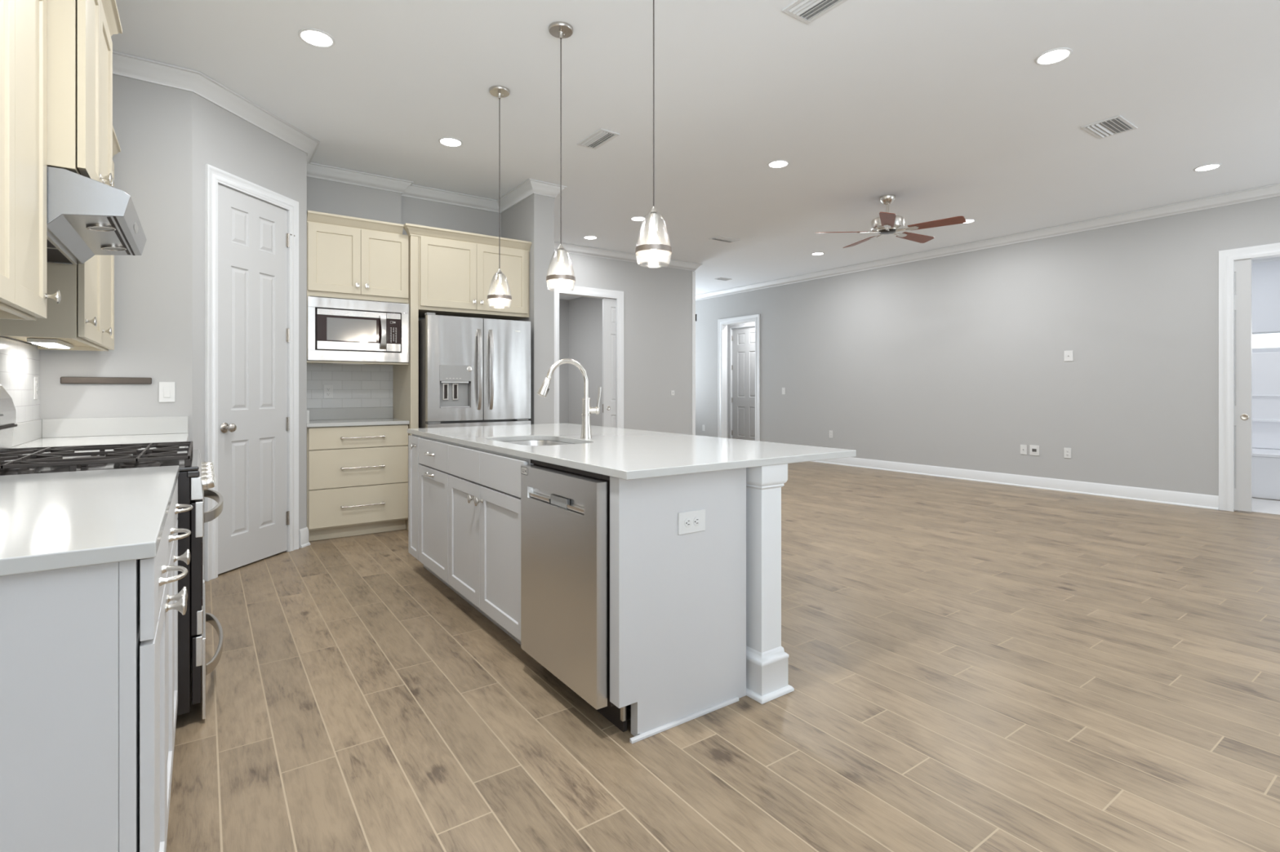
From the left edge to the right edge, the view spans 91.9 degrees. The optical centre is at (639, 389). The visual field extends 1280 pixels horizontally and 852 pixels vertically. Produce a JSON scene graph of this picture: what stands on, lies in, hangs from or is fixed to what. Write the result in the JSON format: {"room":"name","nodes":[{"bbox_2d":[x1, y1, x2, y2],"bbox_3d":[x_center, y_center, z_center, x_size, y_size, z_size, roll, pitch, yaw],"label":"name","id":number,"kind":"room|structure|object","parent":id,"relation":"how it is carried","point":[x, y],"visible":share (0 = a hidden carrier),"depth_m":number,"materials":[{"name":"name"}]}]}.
{"room":"kitchen","nodes":[
{"label":"kitchen","id":0,"kind":"room"},
{"bbox_2d":[0,336,37,346],"bbox_3d":[-0.943,-0.350,-0.018,0.120,3.050,8.060,0,0,-35],"label":"wall","id":1,"kind":"structure","parent":0,"point":[6,337],"depth_m":2.96,"materials":[{"name":"grey paint"}]},
{"bbox_2d":[0,337,39,423],"bbox_3d":[-2.246,-0.032,1.938,0.008,0.386,3.358,0,0,-35],"label":"tile backsplash","id":2,"kind":"structure","parent":1,"relation":"attached to","point":[20,362],"depth_m":2.98,"materials":[{"name":"white tile"}]},
{"bbox_2d":[33,377,37,399],"bbox_3d":[-3.140,-0.005,3.217,0.008,0.116,0.072,0,0,-35],"label":"wall outlet","id":3,"kind":"object","parent":2,"relation":"attached to","point":[35,379],"visible":1,"depth_m":3.20,"materials":[{"name":"white plastic"}]},
{"bbox_2d":[0,0,61,320],"bbox_3d":[-1.629,-0.745,1.375,0.344,1.060,1.225,0,0,-35],"label":"upper cabinet","id":4,"kind":"object","parent":1,"relation":"attached to","point":[24,295],"visible":1,"depth_m":1.72,"materials":[{"name":"beige paint"}]},
{"bbox_2d":[0,126,120,351],"bbox_3d":[-2.727,-0.776,2.928,0.344,1.133,1.070,0,0,-35],"label":"upper cabinet","id":5,"kind":"object","parent":1,"relation":"attached to","point":[83,317],"visible":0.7,"depth_m":2.57,"materials":[{"name":"beige paint"}]},
{"bbox_2d":[26,337,73,348],"bbox_3d":[-2.844,-0.219,2.992,0.100,0.022,0.450,0,0,-35],"label":"light","id":6,"kind":"object","parent":5,"relation":"attached to","point":[48,343],"visible":1,"depth_m":2.85,"materials":[{"name":"white plastic"}]},
{"bbox_2d":[46,0,122,186],"bbox_3d":[-2.163,-1.131,2.209,0.434,0.843,0.849,0,0,-35],"label":"upper cabinet","id":7,"kind":"object","parent":1,"relation":"attached to","point":[79,43],"visible":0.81,"depth_m":2.01,"materials":[{"name":"beige paint"}]},
{"bbox_2d":[46,165,146,265],"bbox_3d":[-2.133,-0.608,2.230,0.512,0.198,0.739,0,0,-35],"label":"range hood","id":8,"kind":"object","parent":7,"relation":"attached to","point":[86,217],"visible":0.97,"depth_m":2.08,"materials":[{"name":"metal"}]},
{"bbox_2d":[85,224,115,231],"bbox_3d":[-1.888,-0.565,2.168,0.080,0.017,0.080,0,0,-35],"label":"lamp","id":9,"kind":"object","parent":8,"relation":"attached to","point":[104,228],"depth_m":2.16,"materials":[{"name":"silver metal"}]},
{"bbox_2d":[100,245,126,250],"bbox_3d":[-2.107,-0.565,2.478,0.080,0.017,0.080,0,0,-35],"label":"lamp","id":10,"kind":"object","parent":8,"relation":"attached to","point":[102,247],"depth_m":2.47,"materials":[{"name":"silver metal"}]},
{"bbox_2d":[40,74,191,441],"bbox_3d":[-3.031,-0.350,3.515,0.790,3.050,0.120,0,0,-35],"label":"wall","id":11,"kind":"structure","parent":0,"point":[152,122],"depth_m":3.58,"materials":[{"name":"grey paint"}]},
{"bbox_2d":[60,377,151,384],"bbox_3d":[-2.981,-0.048,3.464,0.390,0.038,0.016,0,0,-35],"label":"rack","id":12,"kind":"object","parent":11,"relation":"attached to","point":[113,380],"visible":1,"depth_m":3.46,"materials":[{"name":"brown metal"}]},
{"bbox_2d":[158,382,174,402],"bbox_3d":[-2.768,0.017,3.621,0.076,0.118,0.009,0,0,-35],"label":"light switch","id":13,"kind":"object","parent":11,"relation":"attached to","point":[166,389],"visible":1,"depth_m":3.62,"materials":[{"name":"white plastic"}]},
{"bbox_2d":[191,92,306,581],"bbox_3d":[-2.645,-0.350,4.185,0.110,3.050,0.976,0,0,10],"label":"wall","id":14,"kind":"structure","parent":0,"point":[222,140],"depth_m":3.96,"materials":[{"name":"grey paint"}]},
{"bbox_2d":[204,163,298,581],"bbox_3d":[-2.631,-0.102,4.172,0.121,2.551,0.784,0,0,10],"label":"trim","id":15,"kind":"structure","parent":14,"relation":"attached to","point":[214,175],"depth_m":3.87,"materials":[{"name":"white paint"}]},
{"bbox_2d":[217,183,294,574],"bbox_3d":[-2.574,-0.063,4.189,0.108,2.452,0.660,0,0,10],"label":"door","id":16,"kind":"structure","parent":14,"relation":"in","point":[254,238],"depth_m":4.14,"materials":[{"name":"white paint"}]},
{"bbox_2d":[298,527,310,548],"bbox_3d":[-2.504,1.107,4.638,0.046,0.134,0.131,0,0,-5],"label":"baseboard","id":17,"kind":"structure","parent":14,"relation":"attached to","point":[304,542],"depth_m":4.61,"materials":[{"name":"white paint"}]},
{"bbox_2d":[306,176,401,408],"bbox_3d":[-2.605,-0.350,5.408,0.950,3.050,0.200,0,0,-35],"label":"wall","id":18,"kind":"structure","parent":0,"point":[325,196],"depth_m":5.37,"materials":[{"name":"grey paint"}]},
{"bbox_2d":[306,363,392,408],"bbox_3d":[-2.525,-0.042,5.335,0.753,0.406,0.010,0,0,-35],"label":"tile backsplash","id":19,"kind":"structure","parent":18,"relation":"attached to","point":[366,385],"depth_m":5.34,"materials":[{"name":"white tile"}]},
{"bbox_2d":[323,384,333,398],"bbox_3d":[-2.641,0.020,5.242,0.072,0.116,0.008,0,0,-35],"label":"wall outlet","id":20,"kind":"object","parent":19,"relation":"attached to","point":[327,388],"visible":1,"depth_m":5.24,"materials":[{"name":"white plastic"}]},
{"bbox_2d":[306,210,408,364],"bbox_3d":[-2.356,-0.774,5.099,0.748,1.142,0.574,0,0,-35],"label":"upper cabinet","id":21,"kind":"object","parent":18,"relation":"attached to","point":[348,257],"visible":0.88,"depth_m":4.87,"materials":[{"name":"beige paint"}]},
{"bbox_2d":[330,363,364,364],"bbox_3d":[-2.330,-0.208,4.941,0.240,0.018,0.100,0,0,-35],"label":"light","id":22,"kind":"object","parent":21,"relation":"attached to","point":[331,363],"visible":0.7,"depth_m":4.91,"materials":[{"name":"white plastic"}]},
{"bbox_2d":[306,295,408,364],"bbox_3d":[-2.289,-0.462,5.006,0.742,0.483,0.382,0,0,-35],"label":"microwave","id":23,"kind":"object","parent":21,"relation":"in","point":[343,334],"visible":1,"depth_m":4.87,"materials":[{"name":"metal"}]},
{"bbox_2d":[401,195,501,320],"bbox_3d":[-1.820,-0.350,6.012,1.030,3.050,0.120,0,0,-35],"label":"wall","id":24,"kind":"structure","parent":0,"point":[418,211],"depth_m":5.93,"materials":[{"name":"grey paint"}]},
{"bbox_2d":[501,193,554,424],"bbox_3d":[-1.485,-0.350,6.531,0.203,3.050,2.100,0,0,-35],"label":"wall column","id":25,"kind":"structure","parent":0,"point":[531,220],"depth_m":5.67,"materials":[{"name":"grey paint"}]},
{"bbox_2d":[559,299,568,423],"bbox_3d":[-2.366,-0.195,10.145,2.850,2.740,0.100,0,0,-35],"label":"wall","id":26,"kind":"structure","parent":0,"point":[563,304],"depth_m":10.81,"materials":[{"name":"grey paint"}]},
{"bbox_2d":[559,294,582,300],"bbox_3d":[-1.679,-1.595,9.217,2.900,0.060,2.510,0,0,-35],"label":"ceiling","id":27,"kind":"structure","parent":0,"point":[561,296],"depth_m":10.56,"materials":[{"name":"paint"}]},
{"bbox_2d":[568,297,602,426],"bbox_3d":[-0.534,-0.195,9.935,0.100,2.740,2.360,0,0,-35],"label":"wall","id":28,"kind":"structure","parent":0,"point":[584,313],"depth_m":10.45,"materials":[{"name":"grey paint"}]},
{"bbox_2d":[554,251,693,435],"bbox_3d":[-0.598,-0.350,8.371,3.370,3.050,0.120,0,0,-35],"label":"wall","id":29,"kind":"structure","parent":0,"point":[657,300],"depth_m":8.85,"materials":[{"name":"grey paint"}]},
{"bbox_2d":[554,284,623,428],"bbox_3d":[-0.712,-0.088,8.277,1.105,2.524,0.141,0,0,-35],"label":"trim","id":30,"kind":"structure","parent":29,"relation":"attached to","point":[582,291],"depth_m":8.42,"materials":[{"name":"white paint"}]},
{"bbox_2d":[602,297,616,427],"bbox_3d":[-0.258,-0.037,8.581,0.603,2.400,0.040,0,0,-35],"label":"door","id":31,"kind":"structure","parent":29,"relation":"in","point":[609,326],"depth_m":8.45,"materials":[{"name":"white paint"}]},
{"bbox_2d":[691,271,695,435],"bbox_3d":[0.793,-0.295,9.296,0.060,2.940,0.055,0,0,-35],"label":"trim","id":32,"kind":"structure","parent":29,"relation":"attached to","point":[693,273],"depth_m":9.27,"materials":[{"name":"white paint"}]},
{"bbox_2d":[111,0,1279,294],"bbox_3d":[0.841,-1.935,5.187,9.043,0.120,14.740,0,0,-35],"label":"ceiling","id":33,"kind":"structure","parent":0,"point":[946,108],"depth_m":3.99,"materials":[{"name":"paint"}]},
{"bbox_2d":[297,27,335,47],"bbox_3d":[-1.724,-1.872,3.300,0.176,0.008,0.176,0,0,-35],"label":"recessed light","id":34,"kind":"object","parent":33,"relation":"in","point":[317,37],"visible":1,"depth_m":3.29,"materials":[{"name":"white paint"}]},
{"bbox_2d":[301,31,332,46],"bbox_3d":[-1.724,-1.872,3.300,0.148,0.004,0.148,0,0,-35],"label":"diffuser","id":35,"kind":"object","parent":34,"relation":"attached to","point":[317,38],"depth_m":3.30,"materials":[{"name":"white plastic"}]},
{"bbox_2d":[438,137,462,146],"bbox_3d":[-1.435,-1.872,4.688,0.176,0.008,0.176,0,0,-35],"label":"recessed light","id":36,"kind":"object","parent":33,"relation":"in","point":[447,141],"visible":1,"depth_m":4.67,"materials":[{"name":"white paint"}]},
{"bbox_2d":[440,138,460,146],"bbox_3d":[-1.435,-1.872,4.688,0.148,0.004,0.148,0,0,-35],"label":"diffuser","id":37,"kind":"object","parent":36,"relation":"attached to","point":[447,142],"depth_m":4.69,"materials":[{"name":"white plastic"}]},
{"bbox_2d":[487,85,511,308],"bbox_3d":[-0.882,-1.195,3.884,0.152,1.360,0.152,0,0,-35],"label":"pendant light","id":38,"kind":"object","parent":33,"relation":"hanging from","point":[499,91],"visible":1,"depth_m":3.87,"materials":[{"name":"silver metal"}]},
{"bbox_2d":[496,273,502,284],"bbox_3d":[-0.882,-0.691,3.884,0.038,0.072,0.038,0,0,-35],"label":"socket","id":39,"kind":"object","parent":38,"relation":"attached to","point":[499,276],"depth_m":3.87,"materials":[{"name":"silver metal"}]},
{"bbox_2d":[546,21,575,292],"bbox_3d":[-0.411,-1.195,3.218,0.152,1.360,0.152,0,0,-35],"label":"pendant light","id":40,"kind":"object","parent":33,"relation":"hanging from","point":[560,29],"visible":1,"depth_m":3.21,"materials":[{"name":"glass"}]},
{"bbox_2d":[557,248,564,263],"bbox_3d":[-0.411,-0.691,3.218,0.038,0.072,0.038,0,0,-35],"label":"socket","id":41,"kind":"object","parent":40,"relation":"attached to","point":[561,252],"depth_m":3.20,"materials":[{"name":"silver metal"}]},
{"bbox_2d":[583,235,597,239],"bbox_3d":[-0.612,-1.872,7.638,0.176,0.008,0.176,0,0,-35],"label":"recessed light","id":42,"kind":"object","parent":33,"relation":"in","point":[584,237],"visible":1,"depth_m":7.62,"materials":[{"name":"white paint"}]},
{"bbox_2d":[577,128,619,149],"bbox_3d":[-0.315,-1.868,4.633,0.165,0.012,0.350,0,0,-35],"label":"ceiling vent","id":43,"kind":"object","parent":33,"relation":"in","point":[600,137],"visible":1,"depth_m":4.62,"materials":[{"name":"white metal"}]},
{"bbox_2d":[630,216,646,221],"bbox_3d":[-0.017,-1.872,6.797,0.176,0.008,0.176,0,0,-35],"label":"recessed light","id":44,"kind":"object","parent":33,"relation":"in","point":[634,218],"visible":0.98,"depth_m":6.77,"materials":[{"name":"white paint"}]},
{"bbox_2d":[631,217,644,220],"bbox_3d":[-0.017,-1.872,6.797,0.148,0.004,0.148,0,0,-35],"label":"diffuser","id":45,"kind":"object","parent":44,"relation":"attached to","point":[633,218],"depth_m":6.77,"materials":[{"name":"white plastic"}]},
{"bbox_2d":[635,0,671,265],"bbox_3d":[0.056,-1.195,2.557,0.152,1.360,0.152,0,0,-35],"label":"pendant light","id":46,"kind":"object","parent":33,"relation":"hanging from","point":[653,245],"visible":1,"depth_m":2.55,"materials":[{"name":"glass"}]},
{"bbox_2d":[648,212,657,231],"bbox_3d":[0.056,-0.691,2.557,0.038,0.072,0.038,0,0,-35],"label":"socket","id":47,"kind":"object","parent":46,"relation":"attached to","point":[653,216],"depth_m":2.54,"materials":[{"name":"silver metal"}]},
{"bbox_2d":[715,277,731,280],"bbox_3d":[1.415,-1.868,10.523,0.260,0.012,0.150,0,0,-35],"label":"ceiling vent","id":48,"kind":"object","parent":33,"relation":"in","point":[719,278],"visible":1,"depth_m":10.51,"materials":[{"name":"white metal"}]},
{"bbox_2d":[709,235,740,243],"bbox_3d":[1.057,-1.868,7.728,0.350,0.012,0.200,0,0,-35],"label":"ceiling vent","id":49,"kind":"object","parent":33,"relation":"in","point":[721,238],"visible":1,"depth_m":7.71,"materials":[{"name":"white metal"}]},
{"bbox_2d":[767,160,789,168],"bbox_3d":[1.151,-1.872,5.145,0.176,0.008,0.176,0,0,-35],"label":"recessed light","id":50,"kind":"object","parent":33,"relation":"in","point":[776,163],"visible":1,"depth_m":5.13,"materials":[{"name":"white paint"}]},
{"bbox_2d":[768,160,787,167],"bbox_3d":[1.151,-1.872,5.145,0.148,0.004,0.148,0,0,-35],"label":"diffuser","id":51,"kind":"object","parent":50,"relation":"attached to","point":[774,163],"depth_m":5.13,"materials":[{"name":"white plastic"}]},
{"bbox_2d":[782,0,847,24],"bbox_3d":[0.886,-1.868,2.960,0.195,0.012,0.370,0,0,-35],"label":"ceiling vent","id":52,"kind":"object","parent":33,"relation":"in","point":[806,11],"visible":1,"depth_m":3.04,"materials":[{"name":"white metal"}]},
{"bbox_2d":[811,252,824,255],"bbox_3d":[2.458,-1.872,8.553,0.176,0.008,0.176,0,0,-35],"label":"recessed light","id":53,"kind":"object","parent":33,"relation":"in","point":[815,253],"visible":1,"depth_m":8.52,"materials":[{"name":"white paint"}]},
{"bbox_2d":[817,194,966,248],"bbox_3d":[2.451,-1.697,6.044,1.286,0.357,1.330,0,0,-35],"label":"ceiling fan","id":54,"kind":"object","parent":33,"relation":"hanging from","point":[887,223],"visible":1,"depth_m":5.94,"materials":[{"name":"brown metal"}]},
{"bbox_2d":[963,218,975,223],"bbox_3d":[3.641,-1.872,6.898,0.176,0.008,0.176,0,0,-35],"label":"recessed light","id":55,"kind":"object","parent":33,"relation":"in","point":[968,220],"visible":0.63,"depth_m":6.87,"materials":[{"name":"white paint"}]},
{"bbox_2d":[965,219,973,222],"bbox_3d":[3.641,-1.872,6.898,0.148,0.004,0.148,0,0,-35],"label":"diffuser","id":56,"kind":"object","parent":55,"relation":"attached to","point":[967,220],"depth_m":6.87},
{"bbox_2d":[1035,47,1072,65],"bbox_3d":[2.327,-1.872,3.482,0.176,0.008,0.176,0,0,-35],"label":"recessed light","id":57,"kind":"object","parent":33,"relation":"in","point":[1056,55],"visible":1,"depth_m":3.47,"materials":[{"name":"white paint"}]},
{"bbox_2d":[1037,49,1069,63],"bbox_3d":[2.327,-1.872,3.482,0.148,0.004,0.148,0,0,-35],"label":"diffuser","id":58,"kind":"object","parent":57,"relation":"attached to","point":[1051,56],"depth_m":3.48,"materials":[{"name":"white plastic"}]},
{"bbox_2d":[1080,115,1137,138],"bbox_3d":[3.356,-1.868,4.425,0.350,0.012,0.230,0,0,-35],"label":"ceiling vent","id":59,"kind":"object","parent":33,"relation":"in","point":[1116,125],"visible":1,"depth_m":4.42,"materials":[{"name":"white metal"}]},
{"bbox_2d":[1193,163,1222,171],"bbox_3d":[4.792,-1.872,5.226,0.176,0.008,0.176,0,0,-35],"label":"recessed light","id":60,"kind":"object","parent":33,"relation":"in","point":[1209,166],"visible":1,"depth_m":5.22,"materials":[{"name":"white paint"}]},
{"bbox_2d":[1195,164,1219,170],"bbox_3d":[4.792,-1.872,5.226,0.148,0.004,0.148,0,0,-35],"label":"diffuser","id":61,"kind":"object","parent":60,"relation":"attached to","point":[1205,167],"depth_m":5.22,"materials":[{"name":"white plastic"}]},
{"bbox_2d":[165,461,1279,851],"bbox_3d":[1.652,1.234,5.761,11.119,0.123,14.700,0,0,-35],"label":"floor","id":62,"kind":"structure","parent":0,"point":[973,666],"depth_m":2.27,"materials":[{"name":"brown wood"}]},
{"bbox_2d":[0,479,193,851],"bbox_3d":[-1.457,0.733,1.421,0.691,0.883,1.267,0,0,-35],"label":"base cabinet","id":63,"kind":"object","parent":62,"relation":"on","point":[89,654],"visible":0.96,"depth_m":1.03,"materials":[{"name":"grey paint"}]},
{"bbox_2d":[0,465,179,576],"bbox_3d":[-1.471,0.225,1.402,0.653,0.128,1.297,0,0,-35],"label":"countertop","id":64,"kind":"structure","parent":63,"relation":"on","point":[63,520],"depth_m":1.26,"materials":[{"name":"white stone"}]},
{"bbox_2d":[0,384,222,719],"bbox_3d":[-2.010,0.567,2.295,0.768,1.214,0.764,0,0,-35],"label":"gas range","id":65,"kind":"object","parent":62,"relation":"on","point":[196,477],"visible":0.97,"depth_m":2.16,"materials":[{"name":"black metal"}]},
{"bbox_2d":[0,449,199,477],"bbox_3d":[-2.037,0.288,2.276,0.682,0.037,0.764,0,0,-35],"label":"cooktop","id":66,"kind":"object","parent":65,"relation":"in","point":[192,468],"depth_m":2.15,"materials":[{"name":"black metal"}]},
{"bbox_2d":[306,424,408,541],"bbox_3d":[-2.356,0.733,5.099,0.744,0.883,0.572,0,0,-35],"label":"base cabinet","id":67,"kind":"object","parent":62,"relation":"on","point":[357,476],"visible":0.97,"depth_m":4.89,"materials":[{"name":"beige paint"}]},
{"bbox_2d":[306,407,409,427],"bbox_3d":[-2.367,0.225,5.111,0.752,0.128,0.556,0,0,-35],"label":"countertop","id":68,"kind":"structure","parent":67,"relation":"on","point":[358,416],"depth_m":5.24,"materials":[{"name":"white stone"}]},
{"bbox_2d":[392,222,531,529],"bbox_3d":[-1.623,-0.086,5.586,1.112,2.519,0.634,0,0,-35],"label":"upper cabinet","id":69,"kind":"object","parent":62,"relation":"on","point":[451,273],"visible":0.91,"depth_m":5.30,"materials":[{"name":"beige paint"}]},
{"bbox_2d":[418,312,530,428],"bbox_3d":[-1.556,0.275,5.564,0.910,1.799,0.837,0,0,-35],"label":"refrigerator","id":70,"kind":"object","parent":62,"relation":"on","point":[473,371],"visible":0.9,"depth_m":5.22,"materials":[{"name":"metal"}]},
{"bbox_2d":[440,381,468,382],"bbox_3d":[-1.548,-0.058,5.160,0.230,0.014,0.043,0,0,-35],"label":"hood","id":71,"kind":"object","parent":70,"relation":"attached to","point":[440,381],"depth_m":5.14,"materials":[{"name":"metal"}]},
{"bbox_2d":[520,463,626,732],"bbox_3d":[-0.060,0.744,2.477,0.619,0.861,0.630,0,0,-35],"label":"dishwasher","id":72,"kind":"object","parent":62,"relation":"on","point":[565,515],"visible":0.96,"depth_m":2.23,"materials":[{"name":"metal"}]},
{"bbox_2d":[520,466,527,475],"bbox_3d":[-0.472,0.333,2.522,0.001,0.032,0.060,0,0,-35],"label":"print","id":73,"kind":"object","parent":72,"relation":"attached to","point":[523,468],"depth_m":2.53},
{"bbox_2d":[408,434,746,743],"bbox_3d":[-0.564,0.733,3.184,0.644,0.883,2.478,0,0,-35],"label":"base cabinet","id":74,"kind":"object","parent":62,"relation":"on","point":[677,603],"visible":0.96,"depth_m":2.28,"materials":[{"name":"grey paint"}]},
{"bbox_2d":[407,422,856,479],"bbox_3d":[-0.305,0.275,3.363,1.185,0.028,2.587,0,0,-35],"label":"countertop","id":75,"kind":"structure","parent":74,"relation":"on","point":[625,454],"depth_m":2.65,"materials":[{"name":"white stone"}]},
{"bbox_2d":[503,440,572,445],"bbox_3d":[-0.524,0.400,3.178,0.409,0.220,0.649,0,0,-35],"label":"sink","id":76,"kind":"object","parent":75,"relation":"in","point":[532,442],"visible":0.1,"depth_m":3.48,"materials":[{"name":"metal"}]},
{"bbox_2d":[537,358,601,438],"bbox_3d":[-0.367,0.051,3.222,0.360,0.420,0.074,0,0,-35],"label":"kitchen faucet","id":77,"kind":"object","parent":75,"relation":"on","point":[587,411],"visible":1,"depth_m":3.27,"materials":[{"name":"silver metal"}]},
{"bbox_2d":[678,509,705,535],"bbox_3d":[0.186,0.474,2.208,0.124,0.078,0.008,0,0,-35],"label":"wall outlet","id":78,"kind":"object","parent":74,"relation":"attached to","point":[691,522],"visible":1,"depth_m":2.21,"materials":[{"name":"white plastic"}]},
{"bbox_2d":[684,518,692,527],"bbox_3d":[0.172,0.474,2.195,0.033,0.033,0.002,0,0,-35],"label":"socket","id":79,"kind":"object","parent":78,"relation":"attached to","point":[688,522],"depth_m":2.19,"materials":[{"name":"white plastic"}]},
{"bbox_2d":[693,516,700,525],"bbox_3d":[0.204,0.474,2.217,0.033,0.033,0.002,0,0,-35],"label":"socket","id":80,"kind":"object","parent":78,"relation":"attached to","point":[696,520],"depth_m":2.22,"materials":[{"name":"white plastic"}]},
{"bbox_2d":[746,463,794,704],"bbox_3d":[0.475,0.732,2.428,0.178,0.884,0.178,0,0,-35],"label":"island post","id":81,"kind":"object","parent":62,"relation":"on","point":[766,660],"visible":0.75,"depth_m":2.38,"materials":[{"name":"white paint"}]},
{"bbox_2d":[1252,351,1279,500],"bbox_3d":[7.364,0.374,6.236,0.755,1.599,3.480,0,0,-35],"label":"shelving unit","id":82,"kind":"object","parent":62,"relation":"on","point":[1265,366],"visible":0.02,"depth_m":7.05,"materials":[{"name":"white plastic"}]},
{"bbox_2d":[1252,448,1279,500],"bbox_3d":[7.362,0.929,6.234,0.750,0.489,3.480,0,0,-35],"label":"tub","id":83,"kind":"object","parent":82,"relation":"in","point":[1265,461],"depth_m":6.60,"materials":[{"name":"white plastic"}]},
{"bbox_3d":[-2.606,0.733,3.045,0.689,0.883,1.122,0,0,-35],"label":"base cabinet","id":84,"kind":"object","parent":62,"relation":"on","visible":0},
{"bbox_2d":[11,416,189,454],"bbox_3d":[-2.624,0.225,3.033,0.653,0.128,1.133,0,0,-35],"label":"countertop","id":85,"kind":"structure","parent":84,"relation":"on","point":[130,430],"depth_m":3.36,"materials":[{"name":"white stone"}]},
{"bbox_2d":[695,195,1279,496],"bbox_3d":[4.484,-0.350,7.763,0.120,3.050,14.500,0,0,-35],"label":"wall","id":86,"kind":"structure","parent":0,"point":[957,361],"depth_m":7.48,"materials":[{"name":"grey paint"}]},
{"bbox_2d":[112,50,1279,300],"bbox_3d":[0.841,-1.824,5.187,8.803,0.098,14.500,0,0,-35],"label":"trim","id":87,"kind":"structure","parent":86,"relation":"attached to","point":[124,64],"depth_m":5.80,"materials":[{"name":"white paint"}]},
{"bbox_2d":[717,314,759,441],"bbox_3d":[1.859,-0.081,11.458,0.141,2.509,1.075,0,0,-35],"label":"trim","id":88,"kind":"structure","parent":86,"relation":"attached to","point":[722,324],"depth_m":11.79,"materials":[{"name":"white paint"}]},
{"bbox_2d":[782,387,785,394],"bbox_3d":[2.442,0.032,10.533,0.016,0.116,0.072,0,0,-35],"label":"light switch","id":89,"kind":"object","parent":86,"relation":"attached to","point":[783,388],"visible":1,"depth_m":10.53,"materials":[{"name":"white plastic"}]},
{"bbox_2d":[829,430,833,438],"bbox_3d":[3.007,0.709,9.739,0.008,0.116,0.072,0,0,-35],"label":"wall outlet","id":90,"kind":"object","parent":86,"relation":"attached to","point":[831,433],"visible":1,"depth_m":9.73,"materials":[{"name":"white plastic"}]},
{"bbox_2d":[810,457,1218,510],"bbox_3d":[3.877,1.107,8.497,0.024,0.134,6.070,0,0,-35],"label":"baseboard","id":91,"kind":"structure","parent":86,"relation":"attached to","point":[1169,497],"depth_m":7.25,"materials":[{"name":"white paint"}]},
{"bbox_2d":[1020,444,1026,454],"bbox_3d":[4.619,0.728,7.455,0.014,0.116,0.072,0,0,-35],"label":"wall plate","id":92,"kind":"object","parent":86,"relation":"attached to","point":[1023,447],"visible":1,"depth_m":7.45,"materials":[{"name":"white plastic"}]},
{"bbox_2d":[1029,444,1039,455],"bbox_3d":[4.690,0.728,7.358,0.010,0.118,0.105,0,0,-35],"label":"wall plate","id":93,"kind":"object","parent":86,"relation":"attached to","point":[1033,450],"visible":1,"depth_m":7.36,"materials":[{"name":"white plastic"}]},
{"bbox_2d":[1063,448,1071,458],"bbox_3d":[4.890,0.730,7.077,0.008,0.116,0.072,0,0,-35],"label":"wall outlet","id":94,"kind":"object","parent":86,"relation":"attached to","point":[1067,451],"visible":1,"depth_m":7.08,"materials":[{"name":"white plastic"}]},
{"bbox_2d":[1064,351,1073,361],"bbox_3d":[4.893,-0.379,7.067,0.014,0.120,0.090,0,0,-35],"label":"wall plate","id":95,"kind":"object","parent":86,"relation":"attached to","point":[1068,355],"visible":1,"depth_m":7.06,"materials":[{"name":"white plastic"}]},
{"bbox_2d":[1234,257,1252,511],"bbox_3d":[5.610,-0.040,6.104,0.040,2.400,0.610,0,0,-35],"label":"door","id":96,"kind":"structure","parent":86,"relation":"in","point":[1242,268],"depth_m":5.89,"materials":[{"name":"white paint"}]},
{"bbox_2d":[1218,242,1279,511],"bbox_3d":[6.008,-0.086,5.589,0.141,2.519,1.140,0,0,-35],"label":"trim","id":97,"kind":"structure","parent":86,"relation":"attached to","point":[1227,258],"depth_m":5.96,"materials":[{"name":"white paint"}]},
{"bbox_2d":[1252,256,1279,263],"bbox_3d":[7.113,-1.514,5.703,1.800,0.098,4.100,0,0,-35],"label":"trim","id":98,"kind":"structure","parent":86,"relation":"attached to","point":[1272,259],"depth_m":7.11,"materials":[{"name":"white paint"}]},
{"bbox_2d":[1252,260,1279,449],"bbox_3d":[7.897,-0.195,6.257,0.120,2.740,4.100,0,0,-35],"label":"wall","id":99,"kind":"structure","parent":0,"point":[1265,275],"depth_m":7.12,"materials":[{"name":"paint"}]},
{"bbox_2d":[1252,331,1279,350],"bbox_3d":[7.773,-0.560,6.415,0.060,0.200,2.200,0,0,-35],"label":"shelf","id":100,"kind":"structure","parent":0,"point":[1270,331],"depth_m":7.14,"materials":[{"name":"white paint"}]},
{"bbox_3d":[2.267,-0.195,12.227,0.100,2.740,2.150,0,0,-35],"label":"wall","id":101,"kind":"structure","parent":0,"visible":0},
{"bbox_2d":[731,326,755,440],"bbox_3d":[2.120,-0.037,12.359,0.108,2.400,0.864,0,0,-35],"label":"door","id":102,"kind":"structure","parent":101,"relation":"in","point":[743,366],"depth_m":12.44,"materials":[{"name":"white paint"}]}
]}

